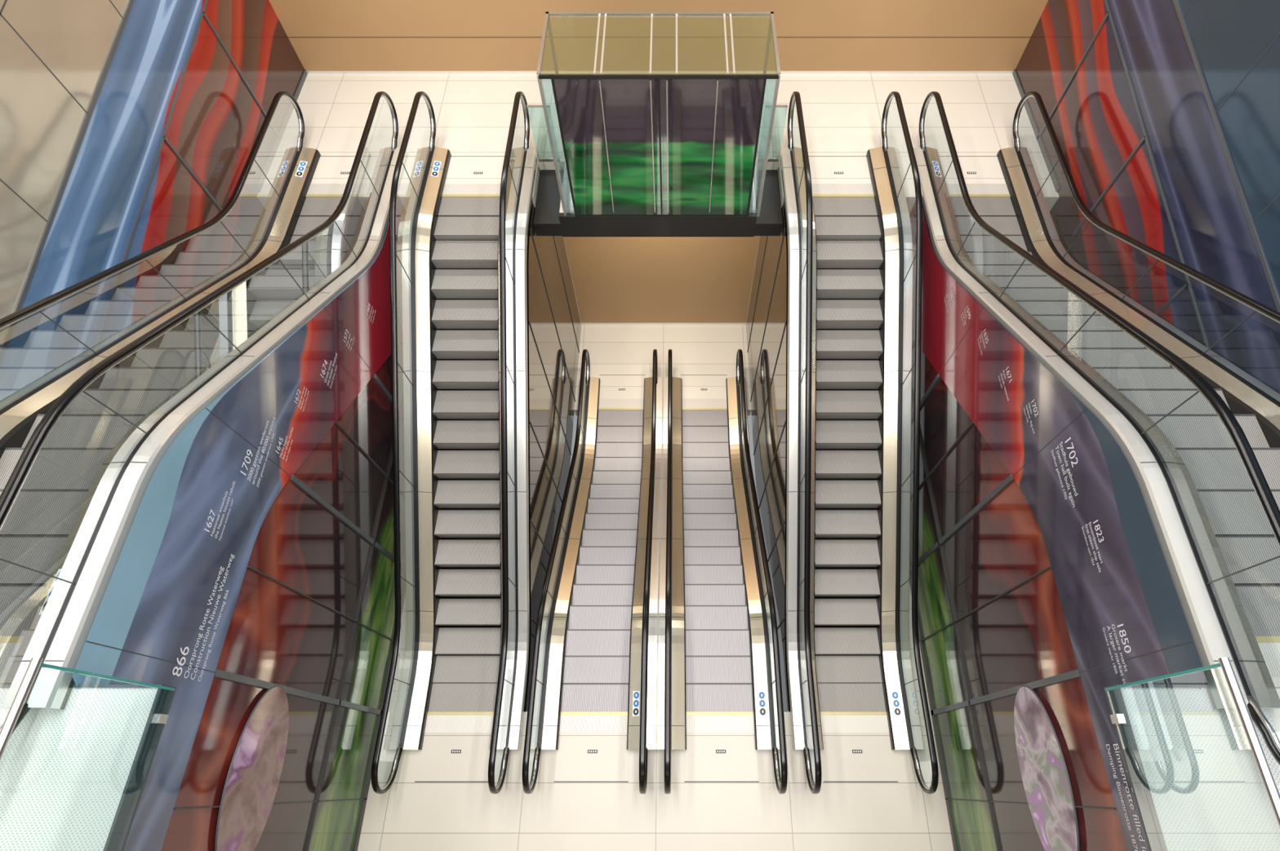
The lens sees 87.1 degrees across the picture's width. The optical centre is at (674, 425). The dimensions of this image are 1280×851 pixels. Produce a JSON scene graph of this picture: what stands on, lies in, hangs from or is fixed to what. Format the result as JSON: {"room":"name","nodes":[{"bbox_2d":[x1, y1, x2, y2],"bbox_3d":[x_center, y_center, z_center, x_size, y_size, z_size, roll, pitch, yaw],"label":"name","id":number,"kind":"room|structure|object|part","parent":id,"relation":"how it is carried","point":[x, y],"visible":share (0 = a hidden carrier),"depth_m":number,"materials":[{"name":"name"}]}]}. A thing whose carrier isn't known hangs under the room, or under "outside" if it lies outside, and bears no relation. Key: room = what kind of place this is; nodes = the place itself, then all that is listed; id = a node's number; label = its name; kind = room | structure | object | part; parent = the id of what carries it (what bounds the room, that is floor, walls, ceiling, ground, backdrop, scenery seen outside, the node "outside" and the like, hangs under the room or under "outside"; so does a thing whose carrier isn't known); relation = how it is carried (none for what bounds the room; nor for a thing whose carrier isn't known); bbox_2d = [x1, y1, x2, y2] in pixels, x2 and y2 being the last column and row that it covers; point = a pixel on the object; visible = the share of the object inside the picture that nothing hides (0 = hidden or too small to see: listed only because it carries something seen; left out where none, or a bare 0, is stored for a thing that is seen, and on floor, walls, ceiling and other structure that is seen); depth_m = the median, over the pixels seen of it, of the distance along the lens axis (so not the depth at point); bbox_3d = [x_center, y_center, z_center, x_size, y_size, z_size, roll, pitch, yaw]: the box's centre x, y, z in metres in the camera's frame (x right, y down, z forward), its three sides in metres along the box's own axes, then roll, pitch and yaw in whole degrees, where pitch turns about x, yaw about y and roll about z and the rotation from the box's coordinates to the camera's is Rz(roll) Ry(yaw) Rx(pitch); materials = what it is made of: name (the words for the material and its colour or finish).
{"room":"shopping mall atrium","nodes":[
{"label":"shopping mall atrium","id":0,"kind":"room"},
{"bbox_2d":[0,683,177,850],"bbox_3d":[-5.050,3.335,4.094,2.800,0.160,3.955,0,62,0],"label":"glass panel","id":1,"kind":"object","parent":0,"point":[73,778],"depth_m":4.57,"materials":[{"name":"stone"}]},
{"bbox_2d":[0,657,174,760],"bbox_3d":[-3.640,3.209,3.511,0.052,1.226,3.630,0,62,0],"label":"glass balustrade","id":2,"kind":"object","parent":1,"relation":"on","point":[35,664],"visible":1,"depth_m":3.78,"materials":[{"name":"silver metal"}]},
{"bbox_2d":[0,0,304,319],"bbox_3d":[-6.550,-1.292,6.090,0.200,6.300,14.000,0,62,0],"label":"wall","id":3,"kind":"structure","parent":0,"point":[215,122],"depth_m":7.81,"materials":[{"name":"glass"}]},
{"bbox_2d":[0,0,307,312],"bbox_3d":[-6.440,-2.493,6.501,0.020,5.900,16.506,0,62,0],"label":"trim","id":4,"kind":"structure","parent":3,"relation":"attached to","point":[50,220],"depth_m":7.75,"materials":[{"name":"black metal"}]},
{"bbox_2d":[71,222,395,850],"bbox_3d":[-4.255,0.140,8.783,0.030,5.600,14.000,0,62,0],"label":"wall mural","id":5,"kind":"object","parent":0,"point":[256,556],"visible":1,"depth_m":7.25,"materials":[{"name":"glass"}]},
{"bbox_2d":[214,685,288,850],"bbox_3d":[-4.231,3.557,6.796,0.013,0.964,1.744,0,62,0],"label":"screen","id":6,"kind":"object","parent":5,"relation":"attached to","point":[254,774],"visible":1,"depth_m":6.77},
{"bbox_2d":[525,167,581,712],"bbox_3d":[-2.175,0.206,11.437,0.010,5.250,8.585,0,62,0],"label":"wall","id":7,"kind":"structure","parent":0,"point":[554,321],"depth_m":11.63,"materials":[{"name":"mirror"}]},
{"bbox_2d":[357,585,953,850],"bbox_3d":[-0.250,1.513,11.365,8.000,0.250,14.000,0,62,0],"label":"floor","id":8,"kind":"structure","parent":0,"point":[411,816],"depth_m":9.20,"materials":[{"name":"white tile"}]},
{"bbox_2d":[370,91,538,794],"bbox_3d":[-3.100,0.133,10.171,1.830,4.953,9.571,0,62,0],"label":"escalator","id":9,"kind":"object","parent":8,"relation":"on","point":[455,695],"visible":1,"depth_m":9.99,"materials":[{"name":"grey metal"}]},
{"bbox_3d":[-3.850,-0.103,9.726,0.084,3.945,9.571,0,62,0],"label":"handrail","id":10,"kind":"part","parent":9,"relation":"part of","materials":[{"name":"black rubber"}]},
{"bbox_3d":[-3.850,-0.104,9.725,0.010,3.835,9.465,0,62,0],"label":"glass","id":11,"kind":"part","parent":9,"relation":"part of","materials":[{"name":"clear glass"}]},
{"bbox_3d":[-2.350,-0.103,9.726,0.084,3.945,9.571,0,62,0],"label":"handrail","id":12,"kind":"part","parent":9,"relation":"part of","materials":[{"name":"black rubber"}]},
{"bbox_3d":[-2.350,-0.104,9.725,0.010,3.835,9.465,0,62,0],"label":"glass","id":13,"kind":"part","parent":9,"relation":"part of","materials":[{"name":"clear glass"}]},
{"bbox_2d":[522,349,662,794],"bbox_3d":[-1.162,1.867,12.251,1.830,4.053,8.461,0,62,0],"label":"escalator","id":14,"kind":"object","parent":8,"relation":"on","point":[593,700],"visible":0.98,"depth_m":10.62,"materials":[{"name":"grey metal"}]},
{"bbox_3d":[-1.912,1.631,11.806,0.084,3.045,8.461,0,62,0],"label":"handrail","id":15,"kind":"part","parent":14,"relation":"part of","materials":[{"name":"black rubber"}]},
{"bbox_3d":[-1.912,1.630,11.804,0.010,2.935,8.355,0,62,0],"label":"glass","id":16,"kind":"part","parent":14,"relation":"part of","materials":[{"name":"clear glass"}]},
{"bbox_3d":[-0.412,1.631,11.806,0.084,3.045,8.461,0,62,0],"label":"handrail","id":17,"kind":"part","parent":14,"relation":"part of","materials":[{"name":"black rubber"}]},
{"bbox_2d":[656,349,787,794],"bbox_3d":[0.662,1.867,12.251,1.830,4.053,8.461,0,62,0],"label":"escalator","id":18,"kind":"object","parent":8,"relation":"on","point":[720,695],"visible":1,"depth_m":10.65,"materials":[{"name":"grey metal"}]},
{"bbox_3d":[-0.088,1.631,11.806,0.084,3.045,8.461,0,62,0],"label":"handrail","id":19,"kind":"part","parent":18,"relation":"part of","materials":[{"name":"black rubber"}]},
{"bbox_3d":[1.412,1.630,11.804,0.010,2.935,8.355,0,62,0],"label":"glass","id":20,"kind":"part","parent":18,"relation":"part of","materials":[{"name":"clear glass"}]},
{"bbox_3d":[1.412,1.631,11.806,0.084,3.045,8.461,0,62,0],"label":"handrail","id":21,"kind":"part","parent":18,"relation":"part of","materials":[{"name":"black rubber"}]},
{"bbox_2d":[778,91,938,794],"bbox_3d":[2.600,0.133,10.171,1.830,4.953,9.571,0,62,0],"label":"escalator","id":22,"kind":"object","parent":8,"relation":"on","point":[851,695],"visible":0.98,"depth_m":10.01,"materials":[{"name":"grey metal"}]},
{"bbox_3d":[1.850,-0.103,9.726,0.084,3.945,9.571,0,62,0],"label":"handrail","id":23,"kind":"part","parent":22,"relation":"part of","materials":[{"name":"black rubber"}]},
{"bbox_3d":[1.850,-0.104,9.725,0.010,3.835,9.465,0,62,0],"label":"glass","id":24,"kind":"part","parent":22,"relation":"part of","materials":[{"name":"clear glass"}]},
{"bbox_3d":[3.350,-0.103,9.726,0.084,3.945,9.571,0,62,0],"label":"handrail","id":25,"kind":"part","parent":22,"relation":"part of","materials":[{"name":"black rubber"}]},
{"bbox_3d":[3.350,-0.104,9.725,0.010,3.835,9.465,0,62,0],"label":"glass","id":26,"kind":"part","parent":22,"relation":"part of","materials":[{"name":"clear glass"}]},
{"bbox_2d":[268,0,1048,74],"bbox_3d":[-0.250,-7.649,9.243,12.400,5.900,0.215,0,62,0],"label":"wall","id":27,"kind":"structure","parent":0,"point":[327,37],"depth_m":11.23,"materials":[{"name":"beige paint"}]},
{"bbox_2d":[563,235,759,324],"bbox_3d":[-0.250,-3.597,13.668,3.860,4.880,0.215,0,62,0],"label":"wall","id":28,"kind":"structure","parent":0,"point":[616,280],"depth_m":14.39,"materials":[{"name":"beige paint"}]},
{"bbox_2d":[574,324,751,415],"bbox_3d":[-0.250,-1.295,15.350,3.860,0.250,2.300,0,62,0],"label":"floor","id":29,"kind":"structure","parent":0,"point":[613,349],"depth_m":15.45,"materials":[{"name":"white tile"}]},
{"bbox_2d":[297,74,1059,236],"bbox_3d":[-0.250,-4.576,11.182,12.400,0.430,3.420,0,62,0],"label":"floor","id":30,"kind":"structure","parent":0,"point":[842,113],"depth_m":11.22,"materials":[{"name":"white tile"}]},
{"bbox_2d":[0,91,400,737],"bbox_3d":[-5.200,-1.175,7.753,1.830,4.253,9.531,0,62,0],"label":"escalator","id":31,"kind":"object","parent":30,"relation":"on","point":[100,375],"visible":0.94,"depth_m":6.26,"materials":[{"name":"grey metal"}]},
{"bbox_3d":[-5.950,-1.413,7.306,0.010,3.135,9.425,0,62,0],"label":"glass","id":32,"kind":"part","parent":31,"relation":"part of","materials":[{"name":"clear glass"}]},
{"bbox_3d":[-5.950,-1.412,7.308,0.084,3.245,9.531,0,62,0],"label":"handrail","id":33,"kind":"part","parent":31,"relation":"part of","materials":[{"name":"black rubber"}]},
{"bbox_2d":[526,104,559,161],"bbox_3d":[-2.000,-4.468,10.320,0.340,1.010,0.020,0,62,0],"label":"glass screen","id":34,"kind":"object","parent":30,"relation":"on","point":[527,105],"visible":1,"depth_m":10.07,"materials":[{"name":"silver metal"}]},
{"bbox_2d":[536,11,780,216],"bbox_3d":[-0.190,-4.266,9.466,2.960,2.330,1.280,0,62,0],"label":"lift","id":35,"kind":"object","parent":30,"relation":"on","point":[650,144],"visible":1,"depth_m":8.94,"materials":[{"name":"clear glass"}]},
{"bbox_2d":[767,104,787,161],"bbox_3d":[1.500,-4.468,10.320,0.340,1.010,0.020,0,62,0],"label":"glass screen","id":36,"kind":"object","parent":30,"relation":"on","point":[777,105],"visible":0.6,"depth_m":10.16,"materials":[{"name":"silver metal"}]},
{"bbox_2d":[913,91,1279,765],"bbox_3d":[4.700,-1.175,7.753,1.830,4.253,9.531,0,62,0],"label":"escalator","id":37,"kind":"object","parent":30,"relation":"on","point":[1198,435],"visible":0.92,"depth_m":6.30,"materials":[{"name":"grey metal"}]},
{"bbox_3d":[5.450,-1.413,7.306,0.010,3.135,9.425,0,62,0],"label":"glass","id":38,"kind":"part","parent":37,"relation":"part of","materials":[{"name":"clear glass"}]},
{"bbox_3d":[5.450,-1.412,7.308,0.084,3.245,9.531,0,62,0],"label":"handrail","id":39,"kind":"part","parent":37,"relation":"part of","materials":[{"name":"black rubber"}]},
{"bbox_2d":[746,167,788,712],"bbox_3d":[1.675,0.206,11.437,0.010,5.250,8.585,0,62,0],"label":"wall","id":40,"kind":"structure","parent":0,"point":[766,323],"depth_m":11.68,"materials":[{"name":"mirror"}]},
{"bbox_2d":[909,200,1202,850],"bbox_3d":[3.755,0.140,8.783,0.030,5.600,14.000,0,62,0],"label":"wall","id":41,"kind":"structure","parent":0,"point":[1042,567],"depth_m":7.37,"materials":[{"name":"glass"}]},
{"bbox_2d":[1013,685,1079,850],"bbox_3d":[3.732,3.557,6.796,0.013,0.964,1.744,0,62,0],"label":"screen","id":42,"kind":"object","parent":41,"relation":"attached to","point":[1047,788],"visible":1,"depth_m":6.78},
{"bbox_2d":[1015,0,1279,394],"bbox_3d":[6.050,-1.292,6.090,0.200,6.300,14.000,0,62,0],"label":"wall","id":43,"kind":"structure","parent":0,"point":[1095,123],"depth_m":8.03,"materials":[{"name":"glass"}]},
{"bbox_2d":[1012,0,1279,348],"bbox_3d":[5.940,-2.493,6.501,0.020,5.900,16.506,0,62,0],"label":"trim","id":44,"kind":"structure","parent":43,"relation":"attached to","point":[1267,272],"depth_m":7.92,"materials":[{"name":"black metal"}]},
{"bbox_2d":[1103,684,1279,850],"bbox_3d":[4.550,3.335,4.094,2.800,0.160,3.955,0,62,0],"label":"floor","id":45,"kind":"structure","parent":0,"point":[1274,766],"depth_m":4.61,"materials":[{"name":"stone"}]},
{"bbox_2d":[1104,657,1279,850],"bbox_3d":[3.140,3.209,3.511,0.052,1.226,3.630,0,62,0],"label":"glass balustrade","id":46,"kind":"object","parent":45,"relation":"on","point":[1202,780],"visible":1,"depth_m":4.03,"materials":[{"name":"clear glass"}]}
]}

